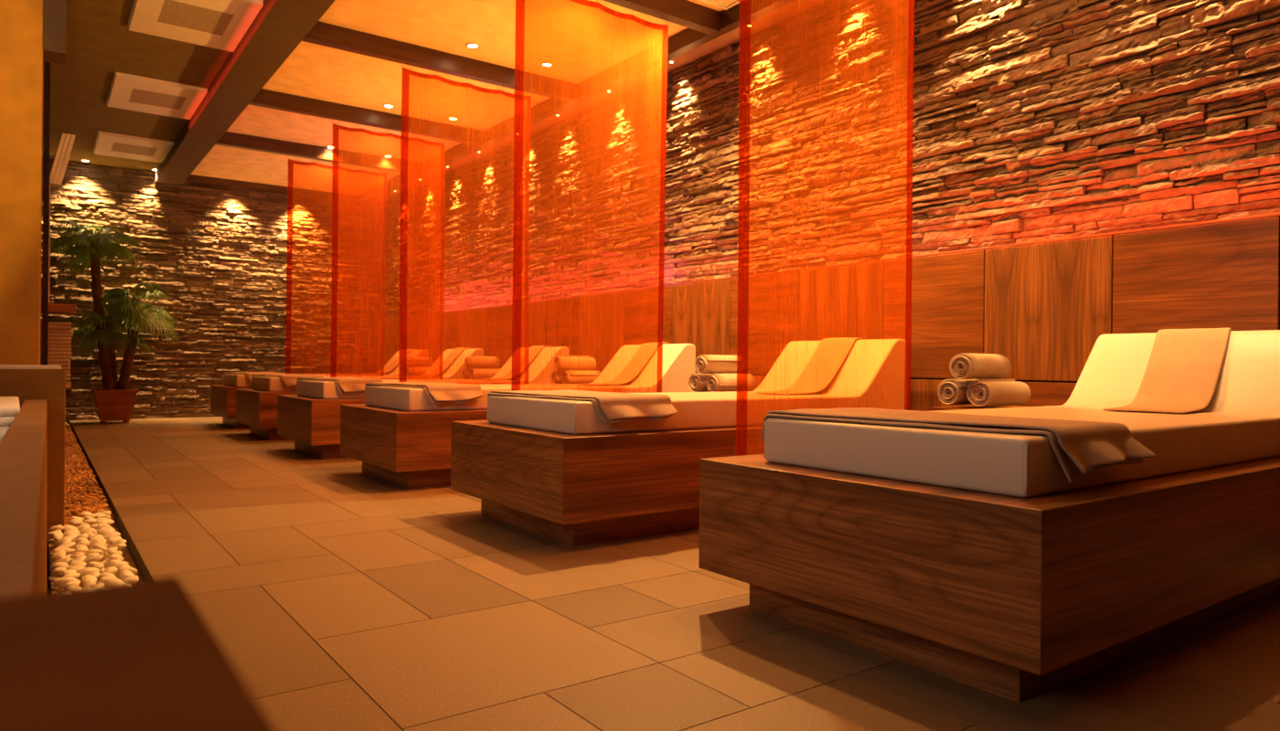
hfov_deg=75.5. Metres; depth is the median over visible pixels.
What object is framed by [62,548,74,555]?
pebble
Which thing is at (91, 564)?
pebble
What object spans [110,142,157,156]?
diffuser
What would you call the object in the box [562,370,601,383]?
rolled towel
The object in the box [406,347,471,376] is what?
towel
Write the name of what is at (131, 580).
pebble
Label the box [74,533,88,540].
pebble
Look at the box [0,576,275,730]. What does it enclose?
table
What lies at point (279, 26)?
ceiling beam
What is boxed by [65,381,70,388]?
folded towel
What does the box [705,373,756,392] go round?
rolled towel
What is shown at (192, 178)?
ceiling beam
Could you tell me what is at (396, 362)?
towel
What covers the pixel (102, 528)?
pebble
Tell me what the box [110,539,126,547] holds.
pebble
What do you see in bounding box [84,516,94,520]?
pebble
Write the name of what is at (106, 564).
pebble
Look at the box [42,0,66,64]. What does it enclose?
trim
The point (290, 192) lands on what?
frame
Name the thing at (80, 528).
pebble
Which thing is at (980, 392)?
rolled towel
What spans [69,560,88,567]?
pebble
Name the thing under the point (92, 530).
pebble
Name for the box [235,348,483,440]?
lounger
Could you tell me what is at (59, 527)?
pebble
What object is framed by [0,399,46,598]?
wall
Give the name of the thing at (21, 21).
wall pillar
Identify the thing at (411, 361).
rolled towel
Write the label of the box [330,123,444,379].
frame
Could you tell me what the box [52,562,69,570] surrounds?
pebble
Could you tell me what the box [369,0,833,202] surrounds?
trim
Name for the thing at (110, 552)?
pebble
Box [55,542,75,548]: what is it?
pebble
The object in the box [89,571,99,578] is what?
pebble
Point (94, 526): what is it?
pebble
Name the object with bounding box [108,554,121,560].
pebble
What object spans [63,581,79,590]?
pebble
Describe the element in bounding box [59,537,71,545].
pebble
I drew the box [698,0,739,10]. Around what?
ceiling panel
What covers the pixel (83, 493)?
gravel bed
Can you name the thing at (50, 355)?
folded towel
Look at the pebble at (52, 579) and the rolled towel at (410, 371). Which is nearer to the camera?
the pebble at (52, 579)
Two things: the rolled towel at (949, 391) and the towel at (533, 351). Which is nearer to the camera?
the rolled towel at (949, 391)
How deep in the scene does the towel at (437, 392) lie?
4.63 m
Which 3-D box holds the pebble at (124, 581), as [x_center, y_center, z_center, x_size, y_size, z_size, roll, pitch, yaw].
[-1.608,0.680,2.604,0.037,0.030,0.047,1,0,43]
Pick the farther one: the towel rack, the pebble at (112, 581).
the towel rack
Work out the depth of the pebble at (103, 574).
2.62 m
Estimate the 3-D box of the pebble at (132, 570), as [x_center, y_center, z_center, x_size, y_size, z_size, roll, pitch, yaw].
[-1.679,0.675,2.707,0.046,0.039,0.069,1,0,-5]
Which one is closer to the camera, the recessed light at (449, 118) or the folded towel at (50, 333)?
the folded towel at (50, 333)
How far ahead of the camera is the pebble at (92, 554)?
2.90 m
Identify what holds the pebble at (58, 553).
on the gravel bed
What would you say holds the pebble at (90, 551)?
on the gravel bed
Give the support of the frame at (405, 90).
hanging from the ceiling beam at (323, 34)
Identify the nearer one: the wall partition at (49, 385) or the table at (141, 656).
the table at (141, 656)
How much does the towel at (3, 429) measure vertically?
0.060 m
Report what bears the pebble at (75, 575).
on the gravel bed
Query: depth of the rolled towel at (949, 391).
3.63 m
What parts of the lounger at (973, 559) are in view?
frame, mattress, backrest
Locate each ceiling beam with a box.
[155,0,335,185]
[215,131,423,175]
[249,88,484,146]
[301,21,576,102]
[602,0,720,35]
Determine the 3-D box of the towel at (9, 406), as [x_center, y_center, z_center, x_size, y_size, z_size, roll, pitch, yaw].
[-2.295,0.151,2.771,0.340,0.060,0.850,1,0,-37]
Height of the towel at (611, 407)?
0.108 m
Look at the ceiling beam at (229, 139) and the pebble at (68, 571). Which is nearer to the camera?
the pebble at (68, 571)
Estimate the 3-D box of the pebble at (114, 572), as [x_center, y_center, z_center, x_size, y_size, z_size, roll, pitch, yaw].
[-1.717,0.678,2.684,0.051,0.034,0.042,1,0,-37]
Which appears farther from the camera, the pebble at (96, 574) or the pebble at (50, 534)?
the pebble at (50, 534)
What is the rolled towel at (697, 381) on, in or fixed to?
on the bench
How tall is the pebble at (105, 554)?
0.030 m
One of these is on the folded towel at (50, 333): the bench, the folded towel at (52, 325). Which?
the folded towel at (52, 325)
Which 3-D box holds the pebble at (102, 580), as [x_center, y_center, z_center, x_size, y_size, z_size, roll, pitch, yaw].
[-1.648,0.675,2.577,0.065,0.033,0.044,1,0,-19]
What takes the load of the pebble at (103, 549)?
on the gravel bed
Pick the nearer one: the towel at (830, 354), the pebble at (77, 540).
the pebble at (77, 540)
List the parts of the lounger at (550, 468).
frame, mattress, backrest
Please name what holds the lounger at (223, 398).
on the floor
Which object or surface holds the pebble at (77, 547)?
on the pebble
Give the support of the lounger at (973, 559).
on the floor
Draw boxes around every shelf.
[40,302,75,314]
[65,388,72,395]
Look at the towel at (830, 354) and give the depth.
4.43 m
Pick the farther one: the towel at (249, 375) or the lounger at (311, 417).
the towel at (249, 375)
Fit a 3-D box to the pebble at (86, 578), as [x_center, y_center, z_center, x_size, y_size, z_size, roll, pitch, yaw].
[-1.736,0.681,2.607,0.052,0.040,0.045,1,0,30]
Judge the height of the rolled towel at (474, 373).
0.118 m
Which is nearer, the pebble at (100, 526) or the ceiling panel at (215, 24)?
the pebble at (100, 526)
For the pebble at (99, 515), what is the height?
0.037 m
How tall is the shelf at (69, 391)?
0.040 m
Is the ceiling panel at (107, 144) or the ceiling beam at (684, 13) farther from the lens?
the ceiling panel at (107, 144)
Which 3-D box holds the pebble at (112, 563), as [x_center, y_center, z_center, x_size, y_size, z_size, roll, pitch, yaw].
[-1.777,0.677,2.809,0.051,0.036,0.035,1,0,-33]
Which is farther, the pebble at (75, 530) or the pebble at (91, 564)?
the pebble at (75, 530)
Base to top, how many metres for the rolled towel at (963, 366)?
0.113 m
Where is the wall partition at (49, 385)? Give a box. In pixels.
[0,368,65,549]
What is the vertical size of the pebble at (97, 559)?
0.032 m
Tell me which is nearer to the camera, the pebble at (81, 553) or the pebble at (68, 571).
the pebble at (68, 571)
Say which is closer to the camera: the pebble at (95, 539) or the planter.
the pebble at (95, 539)
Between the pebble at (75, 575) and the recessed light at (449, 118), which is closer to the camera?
the pebble at (75, 575)
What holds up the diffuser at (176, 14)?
attached to the ceiling panel at (215, 24)
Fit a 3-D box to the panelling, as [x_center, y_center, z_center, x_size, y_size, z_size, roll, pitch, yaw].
[-0.051,0.040,6.444,0.045,1.276,11.907,1,0,-36]
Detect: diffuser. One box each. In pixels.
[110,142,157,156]
[128,88,186,109]
[157,0,234,35]
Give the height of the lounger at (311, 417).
0.838 m
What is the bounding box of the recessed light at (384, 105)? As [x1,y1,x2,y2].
[383,104,394,107]
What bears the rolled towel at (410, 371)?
on the bench
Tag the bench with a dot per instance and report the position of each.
(954, 408)
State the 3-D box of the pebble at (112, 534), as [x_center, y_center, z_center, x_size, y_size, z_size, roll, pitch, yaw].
[-2.089,0.676,3.264,0.042,0.034,0.065,1,0,37]
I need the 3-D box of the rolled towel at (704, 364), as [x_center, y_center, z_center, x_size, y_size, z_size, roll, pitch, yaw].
[0.490,-0.006,5.070,0.324,0.115,0.121,1,0,-36]
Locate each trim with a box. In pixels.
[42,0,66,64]
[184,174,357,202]
[355,0,795,205]
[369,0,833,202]
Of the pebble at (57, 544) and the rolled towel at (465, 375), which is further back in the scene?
the rolled towel at (465, 375)
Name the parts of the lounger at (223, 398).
frame, mattress, backrest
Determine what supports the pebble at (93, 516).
on the gravel bed
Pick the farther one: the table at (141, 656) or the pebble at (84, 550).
the pebble at (84, 550)
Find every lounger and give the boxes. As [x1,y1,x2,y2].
[210,350,428,428]
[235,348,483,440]
[277,346,569,458]
[340,343,695,489]
[450,339,905,546]
[698,330,1279,703]
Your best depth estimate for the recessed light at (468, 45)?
5.74 m
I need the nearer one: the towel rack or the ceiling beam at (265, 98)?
the towel rack
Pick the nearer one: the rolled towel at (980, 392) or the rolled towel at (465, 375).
the rolled towel at (980, 392)
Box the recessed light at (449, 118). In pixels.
[448,117,458,120]
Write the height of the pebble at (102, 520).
0.024 m
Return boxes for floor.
[46,416,1279,730]
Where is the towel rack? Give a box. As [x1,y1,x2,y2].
[40,61,75,395]
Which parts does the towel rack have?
post, trim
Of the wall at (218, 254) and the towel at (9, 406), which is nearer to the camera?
the towel at (9, 406)
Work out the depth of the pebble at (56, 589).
2.62 m
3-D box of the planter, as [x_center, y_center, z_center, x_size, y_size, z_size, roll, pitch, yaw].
[-5.710,0.442,8.984,0.409,0.365,0.409,1,0,-36]
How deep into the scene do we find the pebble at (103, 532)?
3.29 m
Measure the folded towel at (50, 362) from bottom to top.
0.046 m
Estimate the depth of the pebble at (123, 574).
2.65 m
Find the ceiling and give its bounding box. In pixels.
[42,0,834,195]
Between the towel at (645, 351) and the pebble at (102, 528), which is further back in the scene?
the towel at (645, 351)
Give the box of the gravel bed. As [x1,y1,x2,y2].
[48,422,142,592]
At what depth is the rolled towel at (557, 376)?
6.38 m
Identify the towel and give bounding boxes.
[0,396,20,426]
[0,426,10,442]
[40,321,71,330]
[40,329,72,337]
[40,336,71,344]
[40,344,71,351]
[40,352,71,359]
[40,359,70,366]
[60,366,69,373]
[65,373,70,381]
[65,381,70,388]
[224,372,281,383]
[252,373,323,388]
[297,377,383,394]
[359,349,417,374]
[365,382,483,404]
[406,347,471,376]
[406,356,433,367]
[406,367,429,375]
[461,368,471,379]
[464,356,500,368]
[469,368,501,379]
[473,345,551,380]
[487,389,677,425]
[551,370,564,383]
[553,355,596,371]
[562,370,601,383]
[579,342,668,385]
[688,373,711,392]
[694,354,737,373]
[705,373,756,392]
[755,337,863,394]
[760,407,1156,483]
[937,379,976,405]
[949,352,1011,379]
[966,379,1031,406]
[1103,328,1232,414]
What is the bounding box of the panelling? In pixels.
[376,213,1279,411]
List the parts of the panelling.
panel, panel, panel, panel, panel, panel, panel, panel, panel, panel, panel, panel, panel, panel, rail, panel, panel, panel, panel, panel, panel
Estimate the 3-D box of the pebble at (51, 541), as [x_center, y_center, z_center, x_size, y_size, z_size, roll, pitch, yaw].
[-2.326,0.701,3.293,0.040,0.024,0.054,1,0,30]
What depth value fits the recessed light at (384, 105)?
7.12 m
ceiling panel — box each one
[93,131,173,162]
[106,72,207,119]
[127,0,263,52]
[698,0,739,10]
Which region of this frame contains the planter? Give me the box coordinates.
[91,388,138,424]
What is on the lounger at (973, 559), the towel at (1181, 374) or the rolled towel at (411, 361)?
the towel at (1181, 374)
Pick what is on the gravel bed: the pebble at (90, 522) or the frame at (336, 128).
the pebble at (90, 522)
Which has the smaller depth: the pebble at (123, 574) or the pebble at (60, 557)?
the pebble at (123, 574)
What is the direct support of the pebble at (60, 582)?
on the pebble
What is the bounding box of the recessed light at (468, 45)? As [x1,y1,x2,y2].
[466,42,479,48]
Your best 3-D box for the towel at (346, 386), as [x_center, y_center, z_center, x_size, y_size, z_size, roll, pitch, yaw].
[-2.270,0.150,6.263,0.435,0.116,0.871,1,0,-36]
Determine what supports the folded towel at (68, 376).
on the folded towel at (68, 383)
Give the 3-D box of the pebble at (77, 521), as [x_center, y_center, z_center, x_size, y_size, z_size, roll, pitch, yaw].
[-2.418,0.672,3.549,0.036,0.031,0.061,1,0,34]
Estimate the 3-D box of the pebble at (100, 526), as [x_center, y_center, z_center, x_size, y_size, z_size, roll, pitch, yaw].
[-2.212,0.670,3.410,0.049,0.039,0.045,1,0,7]
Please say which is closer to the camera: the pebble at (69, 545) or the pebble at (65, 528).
the pebble at (69, 545)
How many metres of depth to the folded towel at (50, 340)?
5.18 m
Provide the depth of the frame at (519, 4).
4.39 m
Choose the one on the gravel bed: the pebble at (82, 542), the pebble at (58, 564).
the pebble at (82, 542)
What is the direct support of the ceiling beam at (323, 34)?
attached to the ceiling
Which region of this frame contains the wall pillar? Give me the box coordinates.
[0,0,43,365]
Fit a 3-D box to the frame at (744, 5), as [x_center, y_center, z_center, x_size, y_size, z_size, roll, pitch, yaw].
[0.765,-0.723,3.261,1.019,2.716,0.032,1,0,-36]
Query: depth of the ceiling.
6.29 m
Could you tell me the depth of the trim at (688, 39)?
6.22 m
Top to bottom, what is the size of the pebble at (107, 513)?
0.032 m
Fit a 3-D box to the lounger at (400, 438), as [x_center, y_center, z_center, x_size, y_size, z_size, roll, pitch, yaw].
[-0.697,0.259,5.411,2.188,0.838,1.000,1,0,-36]
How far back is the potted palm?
8.87 m
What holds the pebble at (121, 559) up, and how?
on the gravel bed
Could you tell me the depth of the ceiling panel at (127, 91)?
6.85 m
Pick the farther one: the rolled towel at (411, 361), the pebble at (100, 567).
the rolled towel at (411, 361)
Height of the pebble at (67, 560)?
0.048 m
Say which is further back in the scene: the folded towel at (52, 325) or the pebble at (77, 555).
the folded towel at (52, 325)
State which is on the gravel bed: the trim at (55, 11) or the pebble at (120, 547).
the pebble at (120, 547)
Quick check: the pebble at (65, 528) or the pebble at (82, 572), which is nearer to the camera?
the pebble at (82, 572)
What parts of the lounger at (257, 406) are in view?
frame, mattress, backrest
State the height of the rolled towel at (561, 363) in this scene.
0.118 m
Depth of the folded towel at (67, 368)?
5.20 m
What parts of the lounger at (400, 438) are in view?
frame, mattress, backrest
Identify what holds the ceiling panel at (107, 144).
attached to the ceiling
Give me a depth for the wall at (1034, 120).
4.57 m
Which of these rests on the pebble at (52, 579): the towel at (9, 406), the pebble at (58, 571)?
the pebble at (58, 571)
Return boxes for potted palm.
[41,220,182,424]
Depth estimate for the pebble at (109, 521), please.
3.56 m
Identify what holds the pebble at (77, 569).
on the pebble
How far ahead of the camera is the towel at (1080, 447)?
1.88 m
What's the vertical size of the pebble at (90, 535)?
0.025 m
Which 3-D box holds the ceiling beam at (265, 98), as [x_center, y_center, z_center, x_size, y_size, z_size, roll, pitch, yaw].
[-2.329,-2.177,7.293,2.055,0.125,0.080,1,0,-36]
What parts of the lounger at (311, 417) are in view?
frame, mattress, backrest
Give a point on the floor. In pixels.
(343, 598)
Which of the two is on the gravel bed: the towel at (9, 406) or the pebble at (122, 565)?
the pebble at (122, 565)
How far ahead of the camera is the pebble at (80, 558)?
2.84 m
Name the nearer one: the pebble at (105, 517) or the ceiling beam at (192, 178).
the pebble at (105, 517)
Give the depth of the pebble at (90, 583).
2.54 m
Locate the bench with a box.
[932,405,1023,411]
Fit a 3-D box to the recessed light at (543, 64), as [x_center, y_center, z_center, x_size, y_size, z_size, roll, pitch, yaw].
[-0.688,-2.218,6.092,0.090,0.008,0.090,1,0,-36]
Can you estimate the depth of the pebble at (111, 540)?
3.15 m
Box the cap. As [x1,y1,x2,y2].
[0,364,60,369]
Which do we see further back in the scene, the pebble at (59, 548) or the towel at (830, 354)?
the towel at (830, 354)
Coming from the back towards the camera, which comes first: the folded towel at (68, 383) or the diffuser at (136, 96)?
the diffuser at (136, 96)
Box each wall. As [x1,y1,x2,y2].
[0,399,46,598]
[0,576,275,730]
[40,158,381,420]
[378,0,1279,383]
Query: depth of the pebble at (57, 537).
3.20 m
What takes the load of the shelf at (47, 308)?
attached to the towel rack
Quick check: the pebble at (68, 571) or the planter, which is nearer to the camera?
the pebble at (68, 571)
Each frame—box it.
[285,158,387,376]
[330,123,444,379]
[399,62,531,383]
[511,0,668,393]
[736,0,914,456]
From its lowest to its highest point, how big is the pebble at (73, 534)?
0.039 m
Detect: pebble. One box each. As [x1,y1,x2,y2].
[47,532,63,536]
[48,524,63,532]
[48,539,57,544]
[48,576,62,584]
[49,557,70,572]
[51,549,65,561]
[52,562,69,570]
[52,567,66,575]
[53,533,63,541]
[53,546,68,553]
[53,586,63,591]
[54,535,74,546]
[54,576,81,587]
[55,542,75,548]
[55,555,67,561]
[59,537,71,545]
[62,524,77,532]
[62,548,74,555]
[62,572,79,578]
[63,529,79,534]
[63,569,76,575]
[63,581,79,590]
[64,531,77,542]
[65,565,84,572]
[65,585,82,590]
[68,518,85,525]
[69,552,85,558]
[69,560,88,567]
[73,554,86,560]
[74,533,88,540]
[74,537,87,543]
[74,540,90,546]
[74,544,87,550]
[74,547,88,554]
[74,554,85,561]
[76,525,90,530]
[76,567,99,576]
[80,528,95,534]
[81,575,98,584]
[83,519,95,525]
[83,579,95,587]
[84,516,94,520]
[84,532,94,538]
[84,554,103,565]
[85,549,103,555]
[85,553,100,559]
[86,513,96,518]
[87,561,103,567]
[89,523,98,529]
[89,536,106,544]
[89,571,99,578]
[90,544,106,552]
[92,564,104,570]
[95,517,114,524]
[95,519,106,523]
[96,512,106,518]
[96,522,110,530]
[96,527,114,533]
[98,528,114,536]
[99,515,111,519]
[99,561,110,568]
[99,576,113,584]
[100,572,117,578]
[101,511,111,515]
[103,531,120,541]
[103,546,117,556]
[103,566,117,572]
[104,577,124,585]
[105,569,119,577]
[106,537,119,544]
[106,549,120,555]
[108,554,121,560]
[108,559,124,567]
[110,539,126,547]
[112,544,126,551]
[112,556,123,561]
[117,564,129,569]
[117,565,137,575]
[119,570,134,579]
[122,576,138,583]
[125,578,138,583]
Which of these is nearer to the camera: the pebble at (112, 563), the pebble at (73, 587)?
the pebble at (73, 587)
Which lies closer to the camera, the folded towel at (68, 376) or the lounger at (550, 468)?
the lounger at (550, 468)
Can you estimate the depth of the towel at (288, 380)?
7.28 m
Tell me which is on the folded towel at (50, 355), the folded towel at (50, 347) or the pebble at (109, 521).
the folded towel at (50, 347)
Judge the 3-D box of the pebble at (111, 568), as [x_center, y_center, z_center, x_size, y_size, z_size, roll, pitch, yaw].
[-1.754,0.680,2.735,0.054,0.024,0.036,1,0,31]
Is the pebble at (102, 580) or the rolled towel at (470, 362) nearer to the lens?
the pebble at (102, 580)
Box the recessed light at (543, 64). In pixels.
[540,62,553,67]

